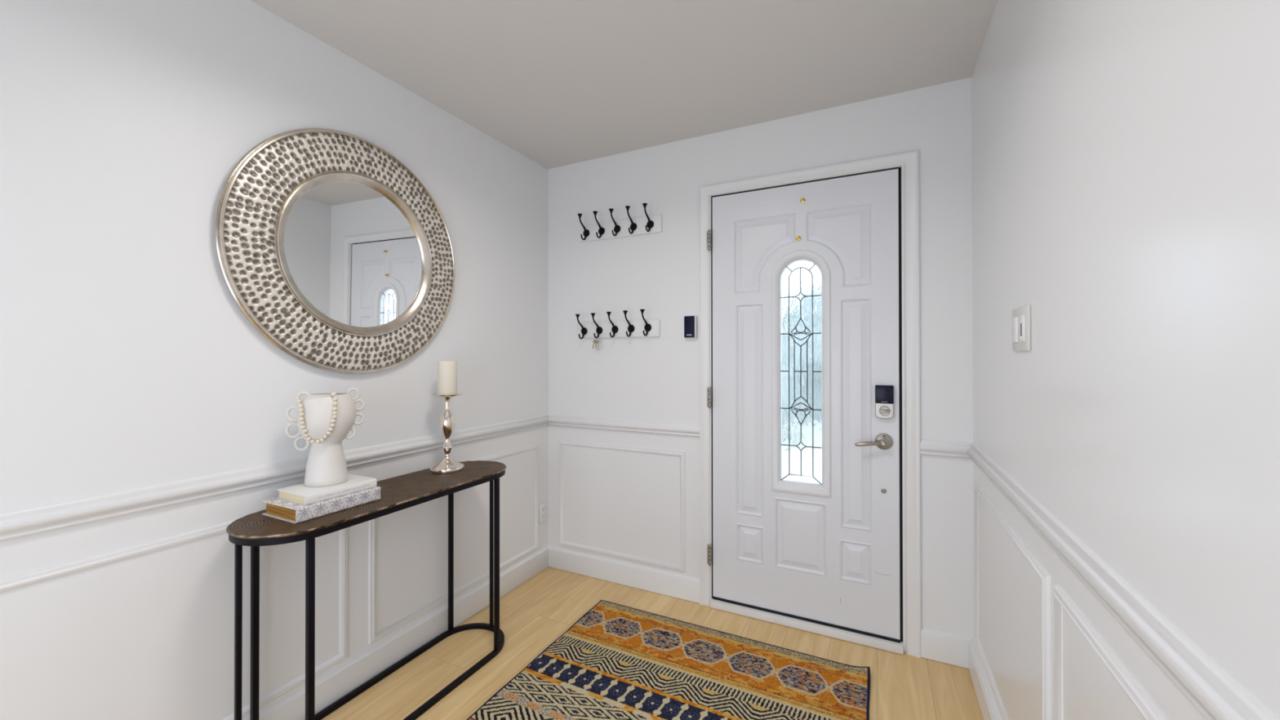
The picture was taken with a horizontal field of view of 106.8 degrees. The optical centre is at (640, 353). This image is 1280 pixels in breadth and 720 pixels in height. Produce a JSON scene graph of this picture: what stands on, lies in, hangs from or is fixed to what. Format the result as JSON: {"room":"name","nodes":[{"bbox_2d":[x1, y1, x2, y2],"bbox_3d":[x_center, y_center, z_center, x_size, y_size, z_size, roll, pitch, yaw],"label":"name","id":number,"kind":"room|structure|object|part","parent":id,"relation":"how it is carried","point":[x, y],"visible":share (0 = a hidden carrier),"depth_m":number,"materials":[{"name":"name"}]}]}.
{"room":"entryway","nodes":[
{"label":"entryway","id":0,"kind":"room"},
{"bbox_2d":[0,0,547,719],"bbox_3d":[-1.359,0.077,1.405,0.120,2.400,3.350,0,0,26],"label":"wall","id":1,"kind":"structure","parent":0,"point":[129,359],"depth_m":1.37,"materials":[{"name":"white paint"}]},
{"bbox_2d":[0,520,347,719],"bbox_3d":[-1.343,0.827,1.284,0.012,0.621,1.112,0,0,26],"label":"trim","id":2,"kind":"structure","parent":1,"relation":"attached to","point":[35,577],"depth_m":1.38,"materials":[{"name":"white paint"}]},
{"bbox_2d":[0,413,548,542],"bbox_3d":[-1.294,0.396,1.372,0.025,0.066,3.350,0,0,26],"label":"trim","id":3,"kind":"structure","parent":1,"relation":"attached to","point":[25,522],"depth_m":1.38,"materials":[{"name":"white paint"}]},
{"bbox_2d":[214,128,454,373],"bbox_3d":[-1.060,-0.371,1.815,0.046,0.901,0.901,0,0,26],"label":"round mirror","id":4,"kind":"object","parent":1,"relation":"attached to","point":[327,243],"visible":1,"depth_m":1.72,"materials":[{"name":"silver metal"}]},
{"bbox_2d":[284,181,422,327],"bbox_3d":[-1.064,-0.371,1.817,0.003,0.546,0.546,1,0,26],"label":"mirror glass","id":5,"kind":"object","parent":4,"relation":"attached to","point":[351,252],"depth_m":1.78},
{"bbox_2d":[247,545,548,719],"bbox_3d":[-1.297,1.215,1.370,0.015,0.119,3.350,0,0,26],"label":"baseboard","id":6,"kind":"structure","parent":1,"relation":"attached to","point":[331,686],"depth_m":1.95,"materials":[{"name":"white paint"}]},
{"bbox_2d":[368,442,538,644],"bbox_3d":[-0.827,0.833,2.322,0.012,0.618,1.040,0,0,26],"label":"trim","id":7,"kind":"structure","parent":1,"relation":"attached to","point":[373,637],"depth_m":2.10,"materials":[{"name":"white paint"}]},
{"bbox_2d":[538,501,546,524],"bbox_3d":[-0.580,0.948,2.824,0.007,0.116,0.070,0,0,26],"label":"power outlet","id":8,"kind":"object","parent":1,"relation":"attached to","point":[542,507],"visible":1,"depth_m":2.82,"materials":[{"name":"white plastic"}]},
{"bbox_2d":[250,0,997,168],"bbox_3d":[-0.343,-1.177,0.928,2.372,0.100,3.630,0,0,26],"label":"ceiling","id":9,"kind":"structure","parent":0,"point":[557,83],"depth_m":1.79,"materials":[{"name":"white paint"}]},
{"bbox_2d":[321,566,983,719],"bbox_3d":[-0.340,1.323,0.916,2.372,0.100,3.630,0,0,26],"label":"floor","id":10,"kind":"structure","parent":0,"point":[535,614],"depth_m":1.99,"materials":[{"name":"brown wood"}]},
{"bbox_2d":[226,460,506,719],"bbox_3d":[-0.906,0.890,1.766,0.325,0.775,1.010,0,0,26],"label":"console table","id":11,"kind":"object","parent":10,"relation":"on","point":[255,530],"visible":0.93,"depth_m":1.52,"materials":[{"name":"brown metal"}]},
{"bbox_3d":[-1.123,0.893,1.327,0.013,0.727,0.013,0,0,26],"label":"leg","id":12,"kind":"part","parent":11,"relation":"part of","materials":[{"name":"black metal"}]},
{"bbox_3d":[-1.208,0.894,1.489,0.017,0.727,0.017,0,0,26],"label":"leg","id":13,"kind":"part","parent":11,"relation":"part of","materials":[{"name":"black metal"}]},
{"bbox_3d":[-0.944,0.893,1.358,0.017,0.727,0.017,0,0,26],"label":"leg","id":14,"kind":"part","parent":11,"relation":"part of","materials":[{"name":"black metal"}]},
{"bbox_2d":[262,486,380,523],"bbox_3d":[-1.036,0.481,1.556,0.186,0.042,0.265,0,0,26],"label":"book","id":15,"kind":"object","parent":11,"relation":"on","point":[284,510],"visible":0.65,"depth_m":1.47,"materials":[{"name":"white paper"}]},
{"bbox_2d":[275,473,377,505],"bbox_3d":[-1.028,0.445,1.567,0.161,0.029,0.227,0,0,26],"label":"book","id":16,"kind":"object","parent":15,"relation":"on","point":[300,494],"visible":0.95,"depth_m":1.51,"materials":[{"name":"white paper"}]},
{"bbox_2d":[284,387,365,487],"bbox_3d":[-1.044,0.274,1.587,0.166,0.313,0.165,0,0,14],"label":"vase","id":17,"kind":"object","parent":16,"relation":"on","point":[326,466],"visible":0.88,"depth_m":1.54,"materials":[{"name":"ceramic"}]},
{"bbox_3d":[-1.119,0.194,1.537,0.049,0.052,0.010,0,0,-13],"label":"ring handle","id":18,"kind":"part","parent":17,"relation":"part of","materials":[{"name":"ceramic"}]},
{"bbox_3d":[-1.119,0.249,1.536,0.049,0.052,0.010,0,0,-13],"label":"ring handle","id":19,"kind":"part","parent":17,"relation":"part of","materials":[{"name":"ceramic"}]},
{"bbox_3d":[-1.098,0.292,1.543,0.047,0.050,0.010,0,0,-13],"label":"ring handle","id":20,"kind":"part","parent":17,"relation":"part of","materials":[{"name":"ceramic"}]},
{"bbox_3d":[-1.093,0.147,1.544,0.045,0.048,0.010,0,0,-13],"label":"ring handle","id":21,"kind":"part","parent":17,"relation":"part of","materials":[{"name":"ceramic"}]},
{"bbox_2d":[296,391,337,443],"bbox_3d":[-1.037,0.208,1.519,0.127,0.164,0.044,0,0,-8],"label":"bead garland","id":22,"kind":"object","parent":17,"relation":"hanging from","point":[335,408],"visible":1,"depth_m":1.52,"materials":[{"name":"beige wood"}]},
{"bbox_3d":[-0.990,0.271,1.614,0.041,0.044,0.010,0,0,-42],"label":"ring handle","id":23,"kind":"part","parent":17,"relation":"part of","materials":[{"name":"ceramic"}]},
{"bbox_3d":[-0.983,0.140,1.626,0.043,0.045,0.010,0,0,-42],"label":"ring handle","id":24,"kind":"part","parent":17,"relation":"part of","materials":[{"name":"ceramic"}]},
{"bbox_3d":[-0.972,0.226,1.633,0.041,0.044,0.010,0,0,-42],"label":"ring handle","id":25,"kind":"part","parent":17,"relation":"part of","materials":[{"name":"ceramic"}]},
{"bbox_3d":[-0.969,0.178,1.635,0.040,0.043,0.010,0,0,-42],"label":"ring handle","id":26,"kind":"part","parent":17,"relation":"part of","materials":[{"name":"ceramic"}]},
{"bbox_2d":[430,392,464,473],"bbox_3d":[-0.834,0.340,2.051,0.138,0.328,0.138,0,0,26],"label":"candlestick","id":27,"kind":"object","parent":11,"relation":"on","point":[447,464],"visible":0.98,"depth_m":2.03,"materials":[{"name":"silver metal"}]},
{"bbox_3d":[-0.834,0.184,2.052,0.133,0.016,0.133,0,0,26],"label":"drip plate","id":28,"kind":"part","parent":27,"relation":"part of","materials":[{"name":"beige metal"}]},
{"bbox_2d":[437,360,457,395],"bbox_3d":[-0.834,0.107,2.052,0.080,0.154,0.080,0,0,26],"label":"candle","id":29,"kind":"object","parent":27,"relation":"on","point":[446,370],"visible":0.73,"depth_m":2.02,"materials":[{"name":"beige wax"}]},
{"bbox_3d":[-0.868,0.897,2.174,0.017,0.727,0.017,0,0,26],"label":"leg","id":30,"kind":"part","parent":11,"relation":"part of","materials":[{"name":"black metal"}]},
{"bbox_3d":[-0.690,0.897,2.201,0.013,0.727,0.013,0,0,26],"label":"leg","id":31,"kind":"part","parent":11,"relation":"part of","materials":[{"name":"black metal"}]},
{"bbox_3d":[-0.612,0.896,2.025,0.017,0.727,0.017,0,0,26],"label":"leg","id":32,"kind":"part","parent":11,"relation":"part of","materials":[{"name":"black metal"}]},
{"bbox_2d":[466,600,870,719],"bbox_3d":[-0.054,1.261,1.349,1.253,0.026,1.846,0,0,26],"label":"area rug","id":33,"kind":"object","parent":10,"relation":"on","point":[616,661],"visible":1,"depth_m":1.85,"materials":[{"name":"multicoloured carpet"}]},
{"bbox_2d":[547,77,973,652],"bbox_3d":[0.430,0.080,2.476,2.372,2.400,0.160,0,0,26],"label":"wall","id":34,"kind":"structure","parent":0,"point":[620,501],"depth_m":2.50,"materials":[{"name":"white paint"}]},
{"bbox_2d":[575,309,660,339],"bbox_3d":[-0.147,-0.155,2.619,0.516,0.150,0.098,0,0,26],"label":"coat rack","id":35,"kind":"object","parent":34,"relation":"attached to","point":[651,327],"visible":1,"depth_m":2.63,"materials":[{"name":"white paint"}]},
{"bbox_2d":[591,337,599,350],"bbox_3d":[-0.251,-0.053,2.668,0.047,0.072,0.010,0,0,26],"label":"keys","id":36,"kind":"object","parent":35,"relation":"hanging from","point":[597,340],"visible":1,"depth_m":2.66,"materials":[{"name":"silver metal"}]},
{"bbox_2d":[577,203,662,242],"bbox_3d":[-0.138,-0.715,2.618,0.520,0.141,0.098,0,0,26],"label":"coat rack","id":37,"kind":"object","parent":34,"relation":"attached to","point":[647,224],"visible":1,"depth_m":2.63,"materials":[{"name":"white paint"}]},
{"bbox_2d":[558,440,685,572],"bbox_3d":[-0.130,0.829,2.655,0.806,0.627,0.012,0,0,26],"label":"trim","id":38,"kind":"structure","parent":34,"relation":"attached to","point":[682,567],"depth_m":2.62,"materials":[{"name":"white paint"}]},
{"bbox_2d":[548,545,699,603],"bbox_3d":[-0.128,1.220,2.651,0.970,0.119,0.015,0,0,26],"label":"baseboard","id":39,"kind":"structure","parent":34,"relation":"attached to","point":[659,581],"depth_m":2.62,"materials":[{"name":"white paint"}]},
{"bbox_2d":[548,413,699,436],"bbox_3d":[-0.131,0.401,2.650,0.970,0.066,0.025,0,0,26],"label":"trim","id":40,"kind":"structure","parent":34,"relation":"attached to","point":[620,424],"depth_m":2.62,"materials":[{"name":"white paint"}]},
{"bbox_2d":[684,315,697,337],"bbox_3d":[0.259,-0.135,2.456,0.066,0.115,0.030,0,0,26],"label":"alarm keypad","id":41,"kind":"object","parent":34,"relation":"attached to","point":[690,322],"visible":1,"depth_m":2.44,"materials":[{"name":"black plastic"}]},
{"bbox_2d":[706,168,900,639],"bbox_3d":[0.726,0.219,2.229,0.856,2.028,0.108,0,0,26],"label":"door","id":42,"kind":"structure","parent":34,"relation":"in","point":[806,490],"depth_m":2.22,"materials":[{"name":"paint"}]},
{"bbox_3d":[0.756,0.087,2.244,0.264,1.139,0.054,0,0,26],"label":"lite frame","id":43,"kind":"part","parent":42,"relation":"part of","materials":[{"name":"white plastic"}]},
{"bbox_3d":[0.758,0.083,2.247,0.183,1.049,0.004,0,0,26],"label":"glass","id":44,"kind":"part","parent":42,"relation":"part of","materials":[{"name":"white"}]},
{"bbox_3d":[0.995,0.389,2.053,0.129,0.032,0.026,0,0,15],"label":"lever","id":45,"kind":"part","parent":42,"relation":"part of","materials":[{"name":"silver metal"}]},
{"bbox_3d":[1.055,0.385,2.061,0.071,0.071,0.028,0,0,26],"label":"lever handle","id":46,"kind":"part","parent":42,"relation":"part of","materials":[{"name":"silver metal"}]},
{"bbox_2d":[711,167,902,643],"bbox_3d":[0.755,0.221,2.257,0.852,2.047,0.066,0,0,26],"label":"trim","id":47,"kind":"structure","parent":34,"relation":"attached to","point":[898,168],"depth_m":2.06,"materials":[{"name":"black wood"}]},
{"bbox_2d":[710,598,903,654],"bbox_3d":[0.767,1.261,2.275,0.852,0.032,0.172,0,0,26],"label":"trim","id":48,"kind":"structure","parent":34,"relation":"attached to","point":[873,642],"depth_m":2.18,"materials":[{"name":"paint"}]},
{"bbox_2d":[699,150,920,657],"bbox_3d":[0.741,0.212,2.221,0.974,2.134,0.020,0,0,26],"label":"trim","id":49,"kind":"structure","parent":34,"relation":"attached to","point":[910,160],"depth_m":2.03,"materials":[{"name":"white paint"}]},
{"bbox_2d":[920,626,971,668],"bbox_3d":[1.263,1.216,1.960,0.188,0.119,0.015,0,0,26],"label":"baseboard","id":50,"kind":"structure","parent":34,"relation":"attached to","point":[937,646],"depth_m":1.96,"materials":[{"name":"white paint"}]},
{"bbox_2d":[920,439,973,458],"bbox_3d":[1.260,0.396,1.959,0.188,0.066,0.025,0,0,26],"label":"trim","id":51,"kind":"structure","parent":34,"relation":"attached to","point":[927,447],"depth_m":1.96,"materials":[{"name":"white paint"}]},
{"bbox_2d":[971,0,1279,719],"bbox_3d":[0.658,0.070,0.404,0.120,2.400,3.350,0,0,26],"label":"wall","id":52,"kind":"structure","parent":0,"point":[1126,153],"depth_m":0.74,"materials":[{"name":"white paint"}]},
{"bbox_2d":[968,637,1002,719],"bbox_3d":[0.596,1.206,0.429,0.021,0.124,3.350,0,0,26],"label":"baseboard","id":53,"kind":"structure","parent":52,"relation":"attached to","point":[988,707],"depth_m":1.70,"materials":[{"name":"white paint"}]},
{"bbox_2d":[973,482,1051,719],"bbox_3d":[1.116,0.815,1.468,0.012,0.620,0.880,0,0,26],"label":"trim","id":54,"kind":"structure","parent":52,"relation":"attached to","point":[1036,565],"depth_m":1.25,"materials":[{"name":"white paint"}]},
{"bbox_2d":[1012,304,1031,351],"bbox_3d":[1.014,-0.064,1.272,0.014,0.116,0.152,0,0,26],"label":"light switch","id":55,"kind":"object","parent":52,"relation":"attached to","point":[1021,317],"visible":1,"depth_m":1.24,"materials":[{"name":"white plastic"}]},
{"bbox_2d":[1053,584,1164,719],"bbox_3d":[0.666,0.810,0.562,0.012,0.622,1.047,0,0,26],"label":"trim","id":56,"kind":"structure","parent":52,"relation":"attached to","point":[1060,601],"depth_m":0.89,"materials":[{"name":"white paint"}]},
{"bbox_2d":[966,442,1279,719],"bbox_3d":[0.593,0.389,0.434,0.025,0.066,3.350,0,0,26],"label":"trim","id":57,"kind":"structure","parent":52,"relation":"attached to","point":[1217,695],"depth_m":0.67,"materials":[{"name":"white paint"}]}
]}

